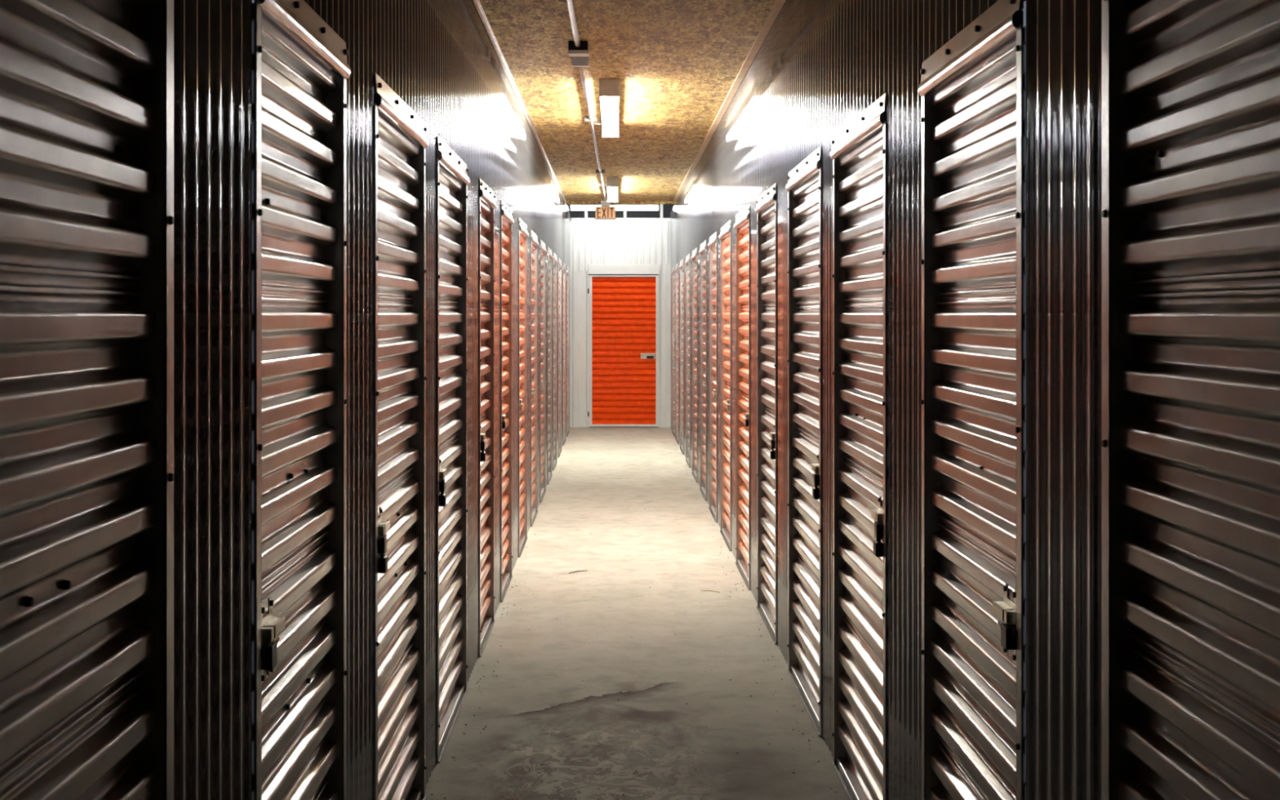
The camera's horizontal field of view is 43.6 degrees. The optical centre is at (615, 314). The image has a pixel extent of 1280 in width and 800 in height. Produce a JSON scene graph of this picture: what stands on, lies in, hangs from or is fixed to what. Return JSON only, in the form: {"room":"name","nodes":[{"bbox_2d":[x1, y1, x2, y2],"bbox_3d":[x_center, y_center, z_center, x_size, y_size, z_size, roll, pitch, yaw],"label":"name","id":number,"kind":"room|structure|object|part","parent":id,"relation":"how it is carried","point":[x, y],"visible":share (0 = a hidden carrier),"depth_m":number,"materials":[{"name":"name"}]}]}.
{"room":"storage unit corridor","nodes":[
{"label":"storage unit corridor","id":0,"kind":"room"},
{"bbox_2d":[173,0,569,799],"bbox_3d":[-0.639,0.076,9.255,0.009,3.028,26.490,0,0,0],"label":"wall","id":1,"kind":"structure","parent":0,"point":[439,57],"depth_m":3.39,"materials":[{"name":"grey metal"}]},
{"bbox_2d":[0,0,173,799],"bbox_3d":[-0.658,0.478,1.769,0.093,2.224,1.010,0,0,0],"label":"door","id":2,"kind":"structure","parent":1,"relation":"in","point":[86,86],"depth_m":1.97,"materials":[{"name":"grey metal"}]},
{"bbox_2d":[252,0,351,799],"bbox_3d":[-0.658,0.478,3.266,0.093,2.224,0.937,0,0,0],"label":"door","id":3,"kind":"structure","parent":1,"relation":"in","point":[301,70],"depth_m":3.30,"materials":[{"name":"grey metal"}]},
{"bbox_2d":[372,72,428,799],"bbox_3d":[-0.658,0.478,4.739,0.093,2.224,1.102,0,0,0],"label":"door","id":4,"kind":"structure","parent":1,"relation":"in","point":[400,142],"depth_m":4.82,"materials":[{"name":"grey metal"}]},
{"bbox_2d":[377,553,387,573],"bbox_3d":[-0.619,0.647,4.263,0.022,0.080,0.050,0,0,0],"label":"padlock","id":5,"kind":"object","parent":4,"relation":"hanging from","point":[383,559],"visible":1,"depth_m":4.24,"materials":[{"name":"metal"}]},
{"bbox_2d":[435,135,470,763],"bbox_3d":[-0.658,0.478,6.220,0.093,2.224,1.117,0,0,0],"label":"door","id":6,"kind":"structure","parent":1,"relation":"in","point":[452,180],"depth_m":6.32,"materials":[{"name":"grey metal"}]},
{"bbox_2d":[439,489,446,506],"bbox_3d":[-0.619,0.647,5.736,0.022,0.080,0.050,0,0,0],"label":"padlock","id":7,"kind":"object","parent":6,"relation":"attached to","point":[442,497],"visible":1,"depth_m":5.71,"materials":[{"name":"metal"}]},
{"bbox_2d":[439,163,462,724],"bbox_3d":[-0.655,0.503,6.220,0.026,2.150,1.057,0,0,0],"label":"shutter","id":8,"kind":"object","parent":6,"relation":"hanging from","point":[451,182],"depth_m":6.35,"materials":[{"name":"metal"}]},
{"bbox_2d":[478,177,496,657],"bbox_3d":[-0.658,0.478,7.859,0.093,2.224,0.887,0,0,0],"label":"door","id":9,"kind":"structure","parent":1,"relation":"in","point":[486,204],"depth_m":8.05,"materials":[{"name":"orange paint"}]},
{"bbox_2d":[480,450,485,461],"bbox_3d":[-0.619,0.647,7.491,0.022,0.080,0.050,0,0,0],"label":"padlock","id":10,"kind":"object","parent":9,"relation":"attached to","point":[482,453],"visible":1,"depth_m":7.47,"materials":[{"name":"metal"}]},
{"bbox_2d":[480,199,490,627],"bbox_3d":[-0.655,0.503,7.859,0.026,2.150,0.827,0,0,0],"label":"shutter","id":11,"kind":"object","parent":9,"relation":"hanging from","point":[485,203],"depth_m":8.06,"materials":[{"name":"orange paint"}]},
{"bbox_2d":[500,200,514,602],"bbox_3d":[-0.658,0.478,9.283,0.093,2.224,0.899,0,0,0],"label":"door","id":12,"kind":"structure","parent":1,"relation":"in","point":[507,220],"depth_m":9.52,"materials":[{"name":"orange paint"}]},
{"bbox_2d":[502,217,509,577],"bbox_3d":[-0.655,0.503,9.283,0.026,2.150,0.839,0,0,0],"label":"shutter","id":13,"kind":"object","parent":12,"relation":"hanging from","point":[505,221],"depth_m":9.54,"materials":[{"name":"orange paint"}]},
{"bbox_2d":[472,0,565,204],"bbox_3d":[-0.630,-1.409,8.175,0.003,0.038,24.350,0,0,0],"label":"trim","id":14,"kind":"structure","parent":1,"relation":"attached to","point":[475,2],"depth_m":9.55,"materials":[{"name":"white metal"}]},
{"bbox_2d":[518,217,528,557],"bbox_3d":[-0.658,0.478,10.926,0.093,2.224,0.931,0,0,0],"label":"door","id":15,"kind":"structure","parent":1,"relation":"in","point":[523,234],"depth_m":11.26,"materials":[{"name":"orange paint"}]},
{"bbox_2d":[520,232,524,535],"bbox_3d":[-0.655,0.503,10.926,0.026,2.150,0.871,0,0,0],"label":"shutter","id":16,"kind":"object","parent":15,"relation":"hanging from","point":[522,234],"depth_m":11.26,"materials":[{"name":"orange paint"}]},
{"bbox_2d":[530,229,538,526],"bbox_3d":[-0.658,0.478,12.444,0.093,2.224,0.940,0,0,0],"label":"door","id":17,"kind":"structure","parent":1,"relation":"in","point":[534,240],"depth_m":12.82,"materials":[{"name":"orange paint"}]},
{"bbox_2d":[531,242,535,509],"bbox_3d":[-0.655,0.503,12.444,0.026,2.150,0.880,0,0,0],"label":"shutter","id":18,"kind":"object","parent":17,"relation":"hanging from","point":[533,244],"depth_m":12.80,"materials":[{"name":"orange paint"}]},
{"bbox_2d":[539,239,546,502],"bbox_3d":[-0.658,0.478,13.961,0.093,2.224,0.940,0,0,0],"label":"door","id":19,"kind":"structure","parent":1,"relation":"in","point":[543,251],"depth_m":14.28,"materials":[{"name":"orange paint"}]},
{"bbox_2d":[541,251,543,484],"bbox_3d":[-0.655,0.503,13.961,0.026,2.150,0.880,0,0,0],"label":"curtain","id":20,"kind":"object","parent":19,"relation":"hanging from","point":[542,252],"depth_m":14.31,"materials":[{"name":"orange paint"}]},
{"bbox_2d":[546,246,553,484],"bbox_3d":[-0.658,0.478,15.413,0.093,2.224,0.940,0,0,0],"label":"door","id":21,"kind":"structure","parent":1,"relation":"in","point":[549,256],"depth_m":15.71,"materials":[{"name":"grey metal"}]},
{"bbox_2d":[548,257,550,466],"bbox_3d":[-0.655,0.503,15.413,0.026,2.150,0.880,0,0,0],"label":"curtain","id":22,"kind":"object","parent":21,"relation":"hanging from","point":[548,258],"depth_m":15.81,"materials":[{"name":"metal"}]},
{"bbox_2d":[552,252,558,470],"bbox_3d":[-0.658,0.478,16.744,0.093,2.224,0.940,0,0,0],"label":"door","id":23,"kind":"structure","parent":1,"relation":"in","point":[555,261],"depth_m":17.18,"materials":[{"name":"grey metal"}]},
{"bbox_2d":[553,262,555,456],"bbox_3d":[-0.655,0.503,16.744,0.026,2.150,0.880,0,0,0],"label":"curtain","id":24,"kind":"object","parent":23,"relation":"hanging from","point":[553,262],"depth_m":17.07,"materials":[{"name":"metal"}]},
{"bbox_2d":[558,257,562,457],"bbox_3d":[-0.658,0.478,18.261,0.093,2.224,0.940,0,0,0],"label":"door","id":25,"kind":"structure","parent":1,"relation":"in","point":[560,265],"depth_m":18.69,"materials":[{"name":"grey metal"}]},
{"bbox_2d":[559,266,559,442],"bbox_3d":[-0.655,0.503,18.261,0.026,2.150,0.880,0,0,0],"label":"curtain","id":26,"kind":"object","parent":25,"relation":"hanging from","point":[559,267],"depth_m":18.69,"materials":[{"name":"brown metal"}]},
{"bbox_2d":[562,262,566,445],"bbox_3d":[-0.658,0.478,19.843,0.093,2.224,0.940,0,0,0],"label":"door","id":27,"kind":"structure","parent":1,"relation":"in","point":[564,269],"depth_m":20.27,"materials":[{"name":"orange paint"}]},
{"bbox_2d":[563,270,564,433],"bbox_3d":[-0.655,0.503,19.843,0.026,2.150,0.880,0,0,0],"label":"curtain","id":28,"kind":"object","parent":27,"relation":"hanging from","point":[563,270],"depth_m":20.27,"materials":[{"name":"orange paint"}]},
{"bbox_2d":[566,266,569,436],"bbox_3d":[-0.658,0.478,21.284,0.093,2.224,0.940,0,0,0],"label":"door","id":29,"kind":"structure","parent":1,"relation":"in","point":[567,268],"depth_m":21.69,"materials":[{"name":"orange paint"}]},
{"bbox_2d":[567,273,568,423],"bbox_3d":[-0.655,0.503,21.284,0.026,2.150,0.880,0,0,0],"label":"curtain","id":30,"kind":"object","parent":29,"relation":"hanging from","point":[567,273],"depth_m":21.71,"materials":[{"name":"orange paint"}]},
{"bbox_2d":[478,188,706,252],"bbox_3d":[0.000,-0.310,24.950,6.000,3.800,0.100,0,0,0],"label":"wall","id":31,"kind":"structure","parent":0,"point":[667,208],"depth_m":24.90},
{"bbox_2d":[562,221,679,427],"bbox_3d":[0.075,0.117,22.506,1.650,2.945,0.013,0,0,0],"label":"wall","id":32,"kind":"structure","parent":0,"point":[593,242],"depth_m":22.51,"materials":[{"name":"white paint"}]},
{"bbox_2d":[569,218,572,427],"bbox_3d":[-0.624,0.117,22.494,0.032,2.945,0.012,0,0,0],"label":"trim","id":33,"kind":"structure","parent":32,"relation":"attached to","point":[571,221],"depth_m":22.49,"materials":[{"name":"white paint"}]},
{"bbox_2d":[584,209,587,217],"bbox_3d":[-0.410,-1.708,22.620,0.040,0.905,0.040,0,0,0],"label":"trim","id":34,"kind":"structure","parent":32,"relation":"attached to","point":[585,211],"depth_m":22.60,"materials":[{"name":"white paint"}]},
{"bbox_2d":[569,217,671,221],"bbox_3d":[0.075,-1.333,22.524,1.650,0.045,0.072,0,0,0],"label":"trim","id":35,"kind":"structure","parent":32,"relation":"attached to","point":[571,219],"depth_m":22.49,"materials":[{"name":"white paint"}]},
{"bbox_2d":[586,264,660,427],"bbox_3d":[0.116,0.444,22.520,1.032,2.292,0.081,0,0,0],"label":"door","id":36,"kind":"structure","parent":32,"relation":"in","point":[624,299],"depth_m":22.51,"materials":[{"name":"orange paint"}]},
{"bbox_2d":[623,209,626,217],"bbox_3d":[0.140,-1.708,22.620,0.040,0.905,0.040,0,0,0],"label":"trim","id":37,"kind":"structure","parent":32,"relation":"attached to","point":[624,211],"depth_m":22.60,"materials":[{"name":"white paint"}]},
{"bbox_2d":[660,204,662,217],"bbox_3d":[0.655,-1.708,22.620,0.040,0.905,0.040,0,0,0],"label":"trim","id":38,"kind":"structure","parent":32,"relation":"attached to","point":[661,205],"depth_m":22.60,"materials":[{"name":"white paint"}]},
{"bbox_2d":[665,263,671,427],"bbox_3d":[0.744,0.439,22.490,0.083,2.302,0.020,0,0,0],"label":"trim","id":39,"kind":"structure","parent":32,"relation":"attached to","point":[668,266],"depth_m":22.48,"materials":[{"name":"white paint"}]},
{"bbox_2d":[480,0,786,200],"bbox_3d":[0.100,-1.455,8.175,2.600,0.030,24.350,0,0,0],"label":"ceiling","id":40,"kind":"structure","parent":0,"point":[676,63],"depth_m":9.64,"materials":[{"name":"brown wood"}]},
{"bbox_2d":[568,40,589,66],"bbox_3d":[-0.195,-1.413,8.710,0.108,0.054,0.580,0,0,0],"label":"junction box","id":41,"kind":"object","parent":40,"relation":"attached to","point":[580,57],"visible":0.97,"depth_m":8.53,"materials":[{"name":"grey metal"}]},
{"bbox_2d":[566,0,606,200],"bbox_3d":[-0.189,-1.421,8.000,0.114,0.038,23.801,0,0,0],"label":"conduit","id":42,"kind":"object","parent":40,"relation":"attached to","point":[570,2],"visible":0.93,"depth_m":10.35,"materials":[{"name":"metal"}]},
{"bbox_2d":[595,200,615,219],"bbox_3d":[-0.124,-1.322,20.271,0.258,0.235,0.058,0,0,0],"label":"exit sign","id":43,"kind":"object","parent":40,"relation":"hanging from","point":[605,211],"visible":0.94,"depth_m":20.25,"materials":[{"name":"beige plastic"}]},
{"bbox_2d":[599,79,619,137],"bbox_3d":[-0.036,-1.387,10.925,0.128,0.106,2.290,0,0,0],"label":"fluorescent light","id":44,"kind":"object","parent":40,"relation":"attached to","point":[609,89],"visible":1,"depth_m":10.44,"materials":[{"name":"white plastic"}]},
{"bbox_3d":[-0.036,-1.387,9.794,0.128,0.106,0.012,0,0,0],"label":"plate","id":45,"kind":"part","parent":44,"relation":"part of","materials":[{"name":"metal"}]},
{"bbox_3d":[-0.036,-1.387,12.056,0.128,0.106,0.012,0,0,0],"label":"plate","id":46,"kind":"part","parent":44,"relation":"part of","materials":[{"name":"white plastic"}]},
{"bbox_2d":[606,176,618,202],"bbox_3d":[-0.030,-1.387,17.875,0.128,0.106,2.290,0,0,0],"label":"fluorescent light","id":47,"kind":"object","parent":40,"relation":"attached to","point":[612,182],"visible":1,"depth_m":17.24,"materials":[{"name":"white plastic"}]},
{"bbox_3d":[-0.030,-1.387,19.006,0.128,0.106,0.012,0,0,0],"label":"plate","id":48,"kind":"part","parent":47,"relation":"part of","materials":[{"name":"white plastic"}]},
{"bbox_3d":[-0.030,-1.387,16.744,0.128,0.106,0.012,0,0,0],"label":"plate","id":49,"kind":"part","parent":47,"relation":"part of","materials":[{"name":"metal"}]},
{"bbox_2d":[565,200,676,204],"bbox_3d":[0.100,-1.472,20.367,2.600,0.135,0.035,0,0,0],"label":"beam","id":50,"kind":"structure","parent":40,"relation":"attached to","point":[567,202],"depth_m":20.35,"materials":[{"name":"metal"}]},
{"bbox_2d":[420,427,853,799],"bbox_3d":[0.100,1.590,10.500,3.400,0.001,29.000,0,0,0],"label":"floor","id":51,"kind":"structure","parent":0,"point":[538,709],"depth_m":7.19,"materials":[{"name":"concrete"}]},
{"bbox_2d":[431,455,835,798],"bbox_3d":[0.072,1.588,11.441,1.370,0.006,13.058,0,0,0],"label":"grit","id":52,"kind":"object","parent":51,"relation":"on","point":[675,455],"visible":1,"depth_m":6.94,"materials":[{"name":"grey gravel"}]},
{"bbox_2d":[671,0,1102,799],"bbox_3d":[0.784,0.076,9.255,0.009,3.028,26.490,0,0,0],"label":"wall","id":53,"kind":"structure","parent":0,"point":[820,64],"depth_m":4.11,"materials":[{"name":"grey metal"}]},
{"bbox_2d":[671,265,675,436],"bbox_3d":[0.803,0.478,21.218,0.093,2.224,0.940,0,0,0],"label":"door","id":54,"kind":"structure","parent":53,"relation":"in","point":[673,272],"depth_m":21.65,"materials":[{"name":"orange paint"}]},
{"bbox_2d":[673,273,674,425],"bbox_3d":[0.800,0.503,21.218,0.026,2.150,0.880,0,0,0],"label":"curtain","id":55,"kind":"object","parent":54,"relation":"hanging from","point":[673,273],"depth_m":21.65,"materials":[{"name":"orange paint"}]},
{"bbox_2d":[674,262,679,444],"bbox_3d":[0.803,0.478,20.065,0.093,2.224,0.940,0,0,0],"label":"door","id":56,"kind":"structure","parent":53,"relation":"in","point":[677,268],"depth_m":20.50,"materials":[{"name":"orange paint"}]},
{"bbox_2d":[679,258,684,454],"bbox_3d":[0.803,0.478,18.619,0.093,2.224,0.940,0,0,0],"label":"door","id":57,"kind":"structure","parent":53,"relation":"in","point":[682,262],"depth_m":19.05,"materials":[{"name":"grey metal"}]},
{"bbox_2d":[684,253,690,467],"bbox_3d":[0.803,0.478,17.033,0.093,2.224,0.940,0,0,0],"label":"door","id":58,"kind":"structure","parent":53,"relation":"in","point":[687,262],"depth_m":17.46,"materials":[{"name":"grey metal"}]},
{"bbox_2d":[687,262,689,453],"bbox_3d":[0.800,0.503,17.033,0.026,2.150,0.880,0,0,0],"label":"curtain","id":59,"kind":"object","parent":58,"relation":"hanging from","point":[688,264],"depth_m":17.37,"materials":[{"name":"metal"}]},
{"bbox_2d":[690,247,697,482],"bbox_3d":[0.803,0.478,15.578,0.093,2.224,0.940,0,0,0],"label":"door","id":60,"kind":"structure","parent":53,"relation":"in","point":[695,253],"depth_m":15.94,"materials":[{"name":"orange paint"}]},
{"bbox_2d":[693,257,697,471],"bbox_3d":[0.800,0.503,15.578,0.026,2.150,0.880,0,0,0],"label":"curtain","id":61,"kind":"object","parent":60,"relation":"hanging from","point":[695,258],"depth_m":15.92,"materials":[{"name":"orange paint"}]},
{"bbox_2d":[698,240,706,501],"bbox_3d":[0.803,0.478,14.091,0.093,2.224,0.940,0,0,0],"label":"door","id":62,"kind":"structure","parent":53,"relation":"in","point":[703,249],"depth_m":14.41,"materials":[{"name":"orange paint"}]},
{"bbox_2d":[702,251,705,486],"bbox_3d":[0.800,0.503,14.091,0.026,2.150,0.880,0,0,0],"label":"curtain","id":63,"kind":"object","parent":62,"relation":"hanging from","point":[703,252],"depth_m":14.43,"materials":[{"name":"orange paint"}]},
{"bbox_2d":[707,231,717,522],"bbox_3d":[0.803,0.478,12.674,0.093,2.224,0.940,0,0,0],"label":"door","id":64,"kind":"structure","parent":53,"relation":"in","point":[713,243],"depth_m":12.97,"materials":[{"name":"orange paint"}]},
{"bbox_2d":[711,244,715,506],"bbox_3d":[0.800,0.503,12.674,0.026,2.150,0.880,0,0,0],"label":"curtain","id":65,"kind":"object","parent":64,"relation":"hanging from","point":[713,246],"depth_m":12.98,"materials":[{"name":"orange paint"}]},
{"bbox_2d":[719,219,731,551],"bbox_3d":[0.803,0.478,11.231,0.093,2.224,1.014,0,0,0],"label":"door","id":66,"kind":"structure","parent":53,"relation":"in","point":[725,236],"depth_m":11.51,"materials":[{"name":"orange paint"}]},
{"bbox_2d":[722,234,729,533],"bbox_3d":[0.800,0.503,11.231,0.026,2.150,0.954,0,0,0],"label":"curtain","id":67,"kind":"object","parent":66,"relation":"hanging from","point":[726,237],"depth_m":11.52,"materials":[{"name":"orange paint"}]},
{"bbox_2d":[672,0,786,201],"bbox_3d":[0.756,-1.435,8.175,0.043,0.010,24.350,0,0,0],"label":"trim","id":68,"kind":"structure","parent":53,"relation":"attached to","point":[778,5],"depth_m":9.68,"materials":[{"name":"brown metal"}]},
{"bbox_2d":[733,204,750,590],"bbox_3d":[0.803,0.478,9.726,0.093,2.224,1.024,0,0,0],"label":"door","id":69,"kind":"structure","parent":53,"relation":"in","point":[742,225],"depth_m":10.02,"materials":[{"name":"orange paint"}]},
{"bbox_2d":[738,221,748,569],"bbox_3d":[0.800,0.503,9.726,0.026,2.150,0.964,0,0,0],"label":"curtain","id":70,"kind":"object","parent":69,"relation":"hanging from","point":[743,225],"depth_m":9.95,"materials":[{"name":"orange paint"}]},
{"bbox_2d":[755,182,777,644],"bbox_3d":[0.803,0.478,8.195,0.093,2.224,1.008,0,0,0],"label":"door","id":71,"kind":"structure","parent":53,"relation":"in","point":[766,209],"depth_m":8.34,"materials":[{"name":"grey metal"}]},
{"bbox_2d":[760,203,774,619],"bbox_3d":[0.800,0.503,8.195,0.026,2.150,0.948,0,0,0],"label":"curtain","id":72,"kind":"object","parent":71,"relation":"hanging from","point":[767,210],"depth_m":8.37,"materials":[{"name":"metal"}]},
{"bbox_2d":[769,448,774,459],"bbox_3d":[0.764,0.662,7.766,0.022,0.080,0.050,0,0,0],"label":"padlock","id":73,"kind":"object","parent":71,"relation":"attached to","point":[771,451],"visible":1,"depth_m":7.74,"materials":[{"name":"metal"}]},
{"bbox_2d":[785,146,822,737],"bbox_3d":[0.803,0.478,6.582,0.093,2.224,1.135,0,0,0],"label":"door","id":74,"kind":"structure","parent":53,"relation":"in","point":[804,187],"depth_m":6.67,"materials":[{"name":"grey metal"}]},
{"bbox_2d":[792,171,819,706],"bbox_3d":[0.800,0.503,6.582,0.026,2.150,1.075,0,0,0],"label":"curtain","id":75,"kind":"object","parent":74,"relation":"hanging from","point":[806,191],"depth_m":6.68,"materials":[{"name":"metal"}]},
{"bbox_2d":[812,485,819,499],"bbox_3d":[0.764,0.662,6.090,0.022,0.080,0.050,0,0,0],"label":"padlock","id":76,"kind":"object","parent":74,"relation":"attached to","point":[815,491],"visible":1,"depth_m":6.07,"materials":[{"name":"metal"}]},
{"bbox_2d":[830,93,888,799],"bbox_3d":[0.803,0.478,5.125,0.093,2.224,1.103,0,0,0],"label":"door","id":77,"kind":"structure","parent":53,"relation":"in","point":[859,154],"depth_m":5.21,"materials":[{"name":"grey metal"}]},
{"bbox_2d":[873,538,883,556],"bbox_3d":[0.764,0.662,4.648,0.022,0.080,0.050,0,0,0],"label":"padlock","id":78,"kind":"object","parent":77,"relation":"attached to","point":[877,544],"visible":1,"depth_m":4.62,"materials":[{"name":"metal"}]},
{"bbox_2d":[917,0,1026,799],"bbox_3d":[0.803,0.478,3.538,0.093,2.224,0.993,0,0,0],"label":"door","id":79,"kind":"structure","parent":53,"relation":"in","point":[972,89],"depth_m":3.54,"materials":[{"name":"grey metal"}]},
{"bbox_2d":[1102,0,1279,799],"bbox_3d":[0.803,0.478,2.035,0.093,2.224,1.010,0,0,0],"label":"door","id":80,"kind":"structure","parent":53,"relation":"in","point":[1191,88],"depth_m":2.22,"materials":[{"name":"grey metal"}]},
{"bbox_3d":[0.000,-2.185,22.875,6.000,0.050,6.250,0,0,0],"label":"roof","id":81,"kind":"structure","parent":0,"visible":0},
{"bbox_2d":[569,204,658,210],"bbox_3d":[-0.010,-1.793,21.900,1.220,0.734,0.100,0,0,0],"label":"fluorescent light","id":82,"kind":"object","parent":81,"relation":"hanging from","point":[572,206],"visible":0.48,"depth_m":21.87,"materials":[{"name":"plastic"}]}
]}

